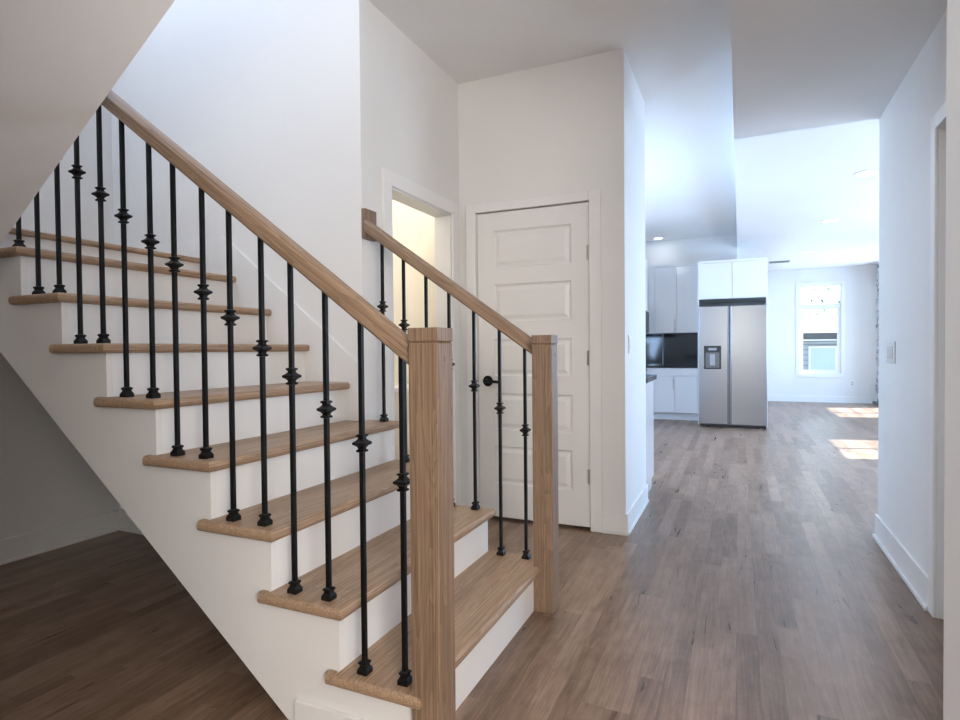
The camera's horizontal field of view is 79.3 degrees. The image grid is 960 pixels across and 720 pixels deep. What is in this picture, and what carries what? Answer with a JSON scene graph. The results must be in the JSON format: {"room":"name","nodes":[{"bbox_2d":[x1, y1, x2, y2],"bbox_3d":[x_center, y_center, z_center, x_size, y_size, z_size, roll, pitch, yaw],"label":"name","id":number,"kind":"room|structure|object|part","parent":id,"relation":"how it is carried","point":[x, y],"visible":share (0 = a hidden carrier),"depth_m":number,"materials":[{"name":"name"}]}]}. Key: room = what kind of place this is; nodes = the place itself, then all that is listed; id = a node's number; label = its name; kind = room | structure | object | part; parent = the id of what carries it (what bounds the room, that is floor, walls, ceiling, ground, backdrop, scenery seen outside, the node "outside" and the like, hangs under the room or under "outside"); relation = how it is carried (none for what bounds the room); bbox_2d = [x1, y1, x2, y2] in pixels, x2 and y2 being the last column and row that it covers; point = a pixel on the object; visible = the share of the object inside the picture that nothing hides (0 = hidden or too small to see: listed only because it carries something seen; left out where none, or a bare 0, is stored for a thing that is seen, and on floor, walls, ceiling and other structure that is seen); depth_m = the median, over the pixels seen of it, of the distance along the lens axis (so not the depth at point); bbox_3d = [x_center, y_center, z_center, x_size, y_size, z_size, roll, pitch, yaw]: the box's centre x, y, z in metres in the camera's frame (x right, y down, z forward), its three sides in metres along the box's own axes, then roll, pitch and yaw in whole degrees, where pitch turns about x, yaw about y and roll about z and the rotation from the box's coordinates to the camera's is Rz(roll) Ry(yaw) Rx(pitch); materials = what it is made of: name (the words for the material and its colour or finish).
{"room":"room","nodes":[
{"label":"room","id":0,"kind":"room"},
{"bbox_2d":[0,105,118,539],"bbox_3d":[-3.539,-1.644,1.252,0.120,5.600,5.463,0,1,24],"label":"wall","id":1,"kind":"structure","parent":0,"point":[45,481],"depth_m":3.40,"materials":[{"name":"white paint"}]},
{"bbox_2d":[0,509,119,564],"bbox_3d":[-3.449,1.089,1.272,0.022,0.132,5.463,0,1,24],"label":"baseboard","id":2,"kind":"structure","parent":1,"relation":"attached to","point":[15,548],"depth_m":3.41,"materials":[{"name":"white paint"}]},
{"bbox_2d":[0,0,174,244],"bbox_3d":[-1.299,-1.192,1.360,2.240,1.892,1.150,0,1,24],"label":"ceiling","id":3,"kind":"structure","parent":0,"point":[60,60],"depth_m":1.83,"materials":[{"name":"paint"}]},
{"bbox_2d":[111,0,377,509],"bbox_3d":[-1.520,-1.701,3.407,2.046,5.600,0.120,0,1,24],"label":"wall","id":4,"kind":"structure","parent":0,"point":[274,99],"depth_m":3.18,"materials":[{"name":"white paint"}]},
{"bbox_2d":[119,509,142,534],"bbox_3d":[-1.509,1.034,3.384,1.812,0.132,0.022,0,1,24],"label":"baseboard","id":5,"kind":"structure","parent":4,"relation":"attached to","point":[126,524],"depth_m":3.72,"materials":[{"name":"white paint"}]},
{"bbox_2d":[392,200,434,382],"bbox_3d":[-0.966,-0.401,4.178,1.666,2.963,1.687,0,1,24],"label":"wall","id":6,"kind":"structure","parent":0,"point":[413,228],"depth_m":4.78,"materials":[{"name":"beige paint"}]},
{"bbox_2d":[394,383,409,459],"bbox_3d":[-0.775,0.590,4.598,1.410,0.782,0.536,0,1,24],"label":"bathroom vanity","id":7,"kind":"object","parent":6,"relation":"attached to","point":[396,385],"visible":0.02,"depth_m":4.24,"materials":[{"name":"beige paint"}]},
{"bbox_2d":[394,383,408,391],"bbox_3d":[-0.778,0.214,4.591,1.410,0.029,0.536,0,1,24],"label":"countertop","id":8,"kind":"structure","parent":7,"relation":"on","point":[396,385],"depth_m":4.29,"materials":[{"name":"white paint"}]},
{"bbox_2d":[373,5,461,504],"bbox_3d":[-0.374,-0.396,3.609,0.120,2.963,1.132,0,1,24],"label":"wall","id":9,"kind":"structure","parent":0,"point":[416,134],"depth_m":3.38,"materials":[{"name":"white paint"}]},
{"bbox_2d":[382,167,460,504],"bbox_3d":[-0.383,0.020,3.567,0.136,2.132,0.905,0,1,24],"label":"door frame","id":10,"kind":"structure","parent":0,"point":[390,179],"depth_m":3.86,"materials":[{"name":"white paint"}]},
{"bbox_2d":[0,401,943,719],"bbox_3d":[2.027,1.099,5.007,7.230,0.120,16.950,0,1,24],"label":"floor","id":11,"kind":"structure","parent":0,"point":[753,581],"depth_m":2.46,"materials":[{"name":"wood"}]},
{"bbox_2d":[0,228,539,719],"bbox_3d":[-1.492,0.211,2.140,2.886,1.821,2.361,0,1,24],"label":"staircase","id":12,"kind":"structure","parent":11,"relation":"on","point":[305,650],"depth_m":2.18,"materials":[{"name":"brown wood"}]},
{"bbox_2d":[12,90,455,719],"bbox_3d":[-1.082,-0.255,2.016,2.160,2.750,0.092,0,1,24],"label":"stair railing","id":13,"kind":"object","parent":12,"relation":"on","point":[427,351],"visible":0.8,"depth_m":1.74,"materials":[{"name":"brown wood"}]},
{"bbox_3d":[-1.087,-0.739,2.008,1.978,1.524,0.060,0,1,24],"label":"handrail","id":14,"kind":"part","parent":13,"relation":"part of","materials":[{"name":"brown wood"}]},
{"bbox_3d":[-0.131,0.536,1.609,0.090,1.166,0.090,0,1,24],"label":"newel post","id":15,"kind":"part","parent":13,"relation":"part of","materials":[{"name":"brown wood"}]},
{"bbox_3d":[-0.156,0.722,2.804,0.929,0.752,0.020,0,1,24],"label":"panel","id":16,"kind":"part","parent":12,"relation":"part of","materials":[{"name":"white paint"}]},
{"bbox_2d":[361,208,558,613],"bbox_3d":[-0.123,0.163,2.769,1.030,1.870,0.117,0,1,28],"label":"stair railing","id":17,"kind":"object","parent":12,"relation":"on","point":[543,348],"visible":0.84,"depth_m":2.56,"materials":[{"name":"brown wood"}]},
{"bbox_3d":[-0.158,-0.363,2.775,0.907,0.706,0.060,0,1,24],"label":"handrail","id":18,"kind":"part","parent":17,"relation":"part of","materials":[{"name":"brown wood"}]},
{"bbox_3d":[0.289,0.515,2.550,0.090,1.166,0.090,0,1,24],"label":"newel post","id":19,"kind":"part","parent":17,"relation":"part of","materials":[{"name":"brown wood"}]},
{"bbox_2d":[646,381,653,491],"bbox_3d":[1.053,0.609,4.671,0.608,0.888,0.459,0,1,24],"label":"base cabinet","id":20,"kind":"object","parent":11,"relation":"on","point":[649,386],"visible":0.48,"depth_m":4.54,"materials":[{"name":"white wood"}]},
{"bbox_2d":[646,374,656,382],"bbox_3d":[1.068,0.144,4.681,0.628,0.039,0.508,0,1,24],"label":"countertop","id":21,"kind":"structure","parent":20,"relation":"on","point":[649,377],"depth_m":4.55,"materials":[{"name":"grey stone"}]},
{"bbox_2d":[647,368,697,420],"bbox_3d":[3.168,0.534,9.470,0.770,0.828,0.667,0,1,24],"label":"base cabinet","id":22,"kind":"object","parent":11,"relation":"on","point":[675,390],"visible":0.85,"depth_m":9.18,"materials":[{"name":"white wood"}]},
{"bbox_3d":[2.943,0.548,9.252,0.315,0.576,0.018,0,1,24],"label":"door","id":23,"kind":"part","parent":22,"relation":"part of","materials":[{"name":"white wood"}]},
{"bbox_2d":[646,365,697,367],"bbox_3d":[2.885,0.104,9.599,1.390,0.031,0.646,0,1,24],"label":"countertop","id":24,"kind":"structure","parent":22,"relation":"on","point":[647,366],"depth_m":9.26,"materials":[{"name":"black stone"}]},
{"bbox_3d":[3.094,0.191,9.176,0.653,0.119,0.018,0,1,24],"label":"drawer","id":25,"kind":"part","parent":22,"relation":"part of","materials":[{"name":"white wood"}]},
{"bbox_3d":[3.244,0.547,9.117,0.331,0.576,0.018,0,1,24],"label":"door","id":26,"kind":"part","parent":22,"relation":"part of","materials":[{"name":"white wood"}]},
{"bbox_2d":[698,262,702,423],"bbox_3d":[3.478,-0.264,9.154,0.017,2.430,0.959,0,1,24],"label":"panel","id":27,"kind":"object","parent":11,"relation":"on","point":[699,302],"visible":0.29,"depth_m":8.72,"materials":[{"name":"white wood"}]},
{"bbox_2d":[699,304,766,428],"bbox_3d":[3.713,0.087,8.525,0.886,1.747,0.712,0,1,24],"label":"refrigerator","id":28,"kind":"object","parent":11,"relation":"on","point":[733,339],"visible":1,"depth_m":8.21,"materials":[{"name":"metal"}]},
{"bbox_3d":[3.357,0.076,8.345,0.384,1.690,0.070,0,1,24],"label":"door","id":29,"kind":"part","parent":28,"relation":"part of","materials":[{"name":"silver metal"}]},
{"bbox_3d":[3.558,0.077,8.226,0.008,1.660,0.042,0,1,24],"label":"handle","id":30,"kind":"part","parent":28,"relation":"part of","materials":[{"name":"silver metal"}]},
{"bbox_3d":[3.782,0.076,8.155,0.458,1.690,0.070,0,1,24],"label":"door","id":31,"kind":"part","parent":28,"relation":"part of","materials":[{"name":"silver metal"}]},
{"bbox_2d":[764,257,767,426],"bbox_3d":[4.324,-0.265,8.776,0.017,2.430,0.959,0,1,24],"label":"panel","id":32,"kind":"object","parent":11,"relation":"on","point":[766,298],"visible":0.29,"depth_m":8.33,"materials":[{"name":"white wood"}]},
{"bbox_2d":[872,265,878,405],"bbox_3d":[8.059,-0.500,11.017,0.879,2.752,0.749,0,1,24],"label":"stone fireplace","id":33,"kind":"object","parent":11,"relation":"on","point":[877,284],"visible":0.12,"depth_m":11.41,"materials":[{"name":"stone"}]},
{"bbox_2d":[458,48,628,513],"bbox_3d":[0.398,-0.407,3.818,1.117,2.963,0.120,0,1,24],"label":"wall","id":34,"kind":"structure","parent":0,"point":[560,127],"depth_m":3.65,"materials":[{"name":"white paint"}]},
{"bbox_2d":[477,202,590,526],"bbox_3d":[0.338,0.036,3.783,0.772,2.044,0.101,0,1,24],"label":"door","id":35,"kind":"structure","parent":34,"relation":"in","point":[533,264],"depth_m":3.79,"materials":[{"name":"white paint"}]},
{"bbox_3d":[0.077,0.142,3.882,0.150,0.074,0.064,0,1,24],"label":"handle","id":36,"kind":"part","parent":35,"relation":"part of","materials":[{"name":"black metal"}]},
{"bbox_2d":[465,189,602,532],"bbox_3d":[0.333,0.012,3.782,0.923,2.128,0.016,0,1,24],"label":"trim","id":37,"kind":"structure","parent":34,"relation":"attached to","point":[593,196],"depth_m":3.62,"materials":[{"name":"white paint"}]},
{"bbox_2d":[602,511,627,535],"bbox_3d":[0.832,1.009,3.577,0.157,0.132,0.022,0,1,24],"label":"baseboard","id":38,"kind":"structure","parent":34,"relation":"attached to","point":[614,523],"depth_m":3.57,"materials":[{"name":"white paint"}]},
{"bbox_2d":[369,0,736,241],"bbox_3d":[0.697,-2.013,3.621,5.680,0.250,13.260,0,1,24],"label":"ceiling","id":39,"kind":"structure","parent":0,"point":[678,52],"depth_m":3.60,"materials":[{"name":"paint"}]},
{"bbox_2d":[627,58,645,507],"bbox_3d":[1.027,-0.416,4.005,0.120,2.963,0.734,0,1,24],"label":"wall","id":40,"kind":"structure","parent":0,"point":[635,102],"depth_m":3.91,"materials":[{"name":"white paint"}]},
{"bbox_2d":[628,335,630,352],"bbox_3d":[0.950,-0.100,3.671,0.010,0.116,0.075,0,1,24],"label":"light switch","id":41,"kind":"object","parent":40,"relation":"attached to","point":[629,336],"visible":1,"depth_m":3.65,"materials":[{"name":"white plastic"}]},
{"bbox_2d":[626,484,648,534],"bbox_3d":[1.080,1.000,3.946,0.022,0.132,0.852,0,1,24],"label":"baseboard","id":42,"kind":"structure","parent":40,"relation":"attached to","point":[635,511],"depth_m":3.88,"materials":[{"name":"white paint"}]},
{"bbox_2d":[645,235,759,373],"bbox_3d":[3.378,-0.541,9.784,2.420,2.963,0.120,0,1,24],"label":"wall","id":43,"kind":"structure","parent":0,"point":[691,250],"depth_m":9.62,"materials":[{"name":"white paint"}]},
{"bbox_2d":[646,333,697,364],"bbox_3d":[3.012,-0.182,9.883,1.390,0.526,0.012,0,1,24],"label":"backsplash","id":44,"kind":"structure","parent":43,"relation":"attached to","point":[679,348],"depth_m":9.77,"materials":[{"name":"black tile"}]},
{"bbox_2d":[649,263,697,333],"bbox_3d":[3.205,-0.998,9.557,0.770,1.112,0.417,0,1,24],"label":"upper cabinet","id":45,"kind":"object","parent":43,"relation":"attached to","point":[673,288],"visible":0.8,"depth_m":9.39,"materials":[{"name":"white wood"}]},
{"bbox_3d":[3.031,-0.976,9.453,0.335,1.063,0.018,0,1,24],"label":"door","id":46,"kind":"part","parent":45,"relation":"part of","materials":[{"name":"white wood"}]},
{"bbox_3d":[3.337,-0.976,9.316,0.321,1.063,0.018,0,1,24],"label":"door","id":47,"kind":"part","parent":45,"relation":"part of","materials":[{"name":"white wood"}]},
{"bbox_2d":[699,257,765,303],"bbox_3d":[3.888,-1.198,8.939,0.907,0.567,0.979,0,1,24],"label":"upper cabinet","id":48,"kind":"object","parent":43,"relation":"attached to","point":[734,280],"visible":1,"depth_m":8.51,"materials":[{"name":"white wood"}]},
{"bbox_3d":[3.488,-1.172,8.594,0.449,0.523,0.018,0,1,24],"label":"door","id":49,"kind":"part","parent":48,"relation":"part of","materials":[{"name":"white wood"}]},
{"bbox_3d":[3.901,-1.173,8.409,0.442,0.523,0.018,0,1,24],"label":"door","id":50,"kind":"part","parent":48,"relation":"part of","materials":[{"name":"white wood"}]},
{"bbox_2d":[735,119,878,270],"bbox_3d":[5.114,-2.017,7.436,3.330,0.460,9.630,0,1,24],"label":"ceiling","id":51,"kind":"structure","parent":0,"point":[787,183],"depth_m":6.24,"materials":[{"name":"paint"}]},
{"bbox_2d":[769,260,790,263],"bbox_3d":[5.629,-1.847,10.902,0.360,0.012,0.270,0,1,24],"label":"ceiling vent","id":52,"kind":"object","parent":51,"relation":"in","point":[780,261],"visible":1,"depth_m":10.84,"materials":[{"name":"white plastic"}]},
{"bbox_2d":[821,218,839,221],"bbox_3d":[4.455,-1.772,7.370,0.210,0.014,0.210,0,1,24],"label":"recessed light","id":53,"kind":"object","parent":51,"relation":"in","point":[831,219],"visible":1,"depth_m":7.34,"materials":[{"name":"white plastic"}]},
{"bbox_2d":[853,169,878,176],"bbox_3d":[3.583,-1.728,5.372,0.210,0.014,0.210,0,1,24],"label":"recessed light","id":54,"kind":"object","parent":51,"relation":"in","point":[870,172],"visible":0.94,"depth_m":5.35,"materials":[{"name":"white plastic"}]},
{"bbox_2d":[768,265,878,396],"bbox_3d":[7.064,-0.508,11.939,3.450,2.753,0.120,0,1,24],"label":"wall","id":55,"kind":"structure","parent":0,"point":[861,288],"depth_m":11.84,"materials":[{"name":"white paint"}]},
{"bbox_2d":[800,285,840,372],"bbox_3d":[7.014,-0.624,11.962,0.740,1.815,0.075,0,1,24],"label":"window","id":56,"kind":"structure","parent":55,"relation":"in","point":[837,306],"depth_m":11.91,"materials":[{"name":"white paint"}]},
{"bbox_2d":[796,281,845,377],"bbox_3d":[6.991,-0.623,11.911,0.884,1.959,0.045,0,1,24],"label":"trim","id":57,"kind":"structure","parent":55,"relation":"attached to","point":[828,283],"depth_m":11.84,"materials":[{"name":"white paint"}]},
{"bbox_2d":[768,395,877,403],"bbox_3d":[7.307,0.803,11.781,2.880,0.132,0.022,0,1,24],"label":"baseboard","id":58,"kind":"structure","parent":55,"relation":"attached to","point":[789,398],"depth_m":11.90,"materials":[{"name":"white paint"}]},
{"bbox_2d":[730,0,946,138],"bbox_3d":[2.596,-1.758,1.805,3.330,0.729,2.715,0,1,24],"label":"ceiling","id":59,"kind":"structure","parent":0,"point":[797,64],"depth_m":2.68,"materials":[{"name":"paint"}]},
{"bbox_2d":[878,9,946,618],"bbox_3d":[1.885,-0.152,2.221,0.120,2.484,2.600,0,1,24],"label":"wall","id":60,"kind":"structure","parent":0,"point":[905,123],"depth_m":2.78,"materials":[{"name":"white paint"}]},
{"bbox_2d":[886,341,895,362],"bbox_3d":[2.213,-0.042,3.114,0.010,0.115,0.204,0,1,24],"label":"light switch","id":61,"kind":"object","parent":60,"relation":"attached to","point":[890,346],"visible":1,"depth_m":3.10,"materials":[{"name":"white plastic"}]},
{"bbox_2d":[872,514,927,610],"bbox_3d":[3.267,1.001,2.489,2.470,0.142,1.079,0,1,24],"label":"baseboard","id":62,"kind":"structure","parent":60,"relation":"attached to","point":[907,567],"depth_m":2.87,"materials":[{"name":"white paint"}]},
{"bbox_2d":[928,102,945,617],"bbox_3d":[1.728,0.041,2.030,0.012,2.107,0.979,0,1,24],"label":"trim","id":63,"kind":"structure","parent":60,"relation":"attached to","point":[939,117],"depth_m":2.43,"materials":[{"name":"white paint"}]},
{"bbox_2d":[943,0,959,719],"bbox_3d":[2.273,-0.126,0.561,2.908,2.484,0.115,0,1,24],"label":"wall","id":64,"kind":"structure","parent":0,"point":[951,656],"depth_m":1.16,"materials":[{"name":"white paint"}]},
{"bbox_3d":[1.094,-0.479,7.493,0.120,2.963,5.930,0,1,24],"label":"wall","id":65,"kind":"structure","parent":0,"visible":0},
{"bbox_2d":[645,258,647,310],"bbox_3d":[1.948,-1.080,8.281,0.758,0.760,0.750,0,1,24],"label":"upper cabinet","id":66,"kind":"object","parent":65,"relation":"attached to","point":[646,294],"visible":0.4,"depth_m":8.37,"materials":[{"name":"white wood"}]},
{"bbox_2d":[645,311,648,333],"bbox_3d":[1.972,-0.537,8.282,0.800,0.315,0.750,0,1,24],"label":"microwave oven","id":67,"kind":"object","parent":66,"relation":"attached to","point":[646,312],"visible":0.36,"depth_m":8.17,"materials":[{"name":"silver metal"}]},
{"label":"outside","id":68,"kind":"structure","parent":0,"visible":0},
{"bbox_3d":[13.233,1.067,9.993,44.000,0.160,61.000,0,1,24],"label":"ground","id":69,"kind":"structure","parent":68,"visible":0},
{"bbox_2d":[800,286,839,369],"bbox_3d":[12.452,-1.014,20.497,14.600,3.640,7.380,0,1,24],"label":"house","id":70,"kind":"structure","parent":69,"relation":"on","point":[817,355],"depth_m":17.88,"materials":[{"name":"grey"}]},
{"bbox_3d":[10.476,0.044,17.705,0.650,0.820,0.009,0,1,24],"label":"pane","id":71,"kind":"part","parent":70,"relation":"part of","materials":[{"name":"clear glass"}]},
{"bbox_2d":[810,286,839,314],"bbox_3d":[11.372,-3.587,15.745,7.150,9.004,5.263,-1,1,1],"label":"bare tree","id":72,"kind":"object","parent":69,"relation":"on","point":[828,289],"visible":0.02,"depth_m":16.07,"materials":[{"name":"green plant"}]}
]}

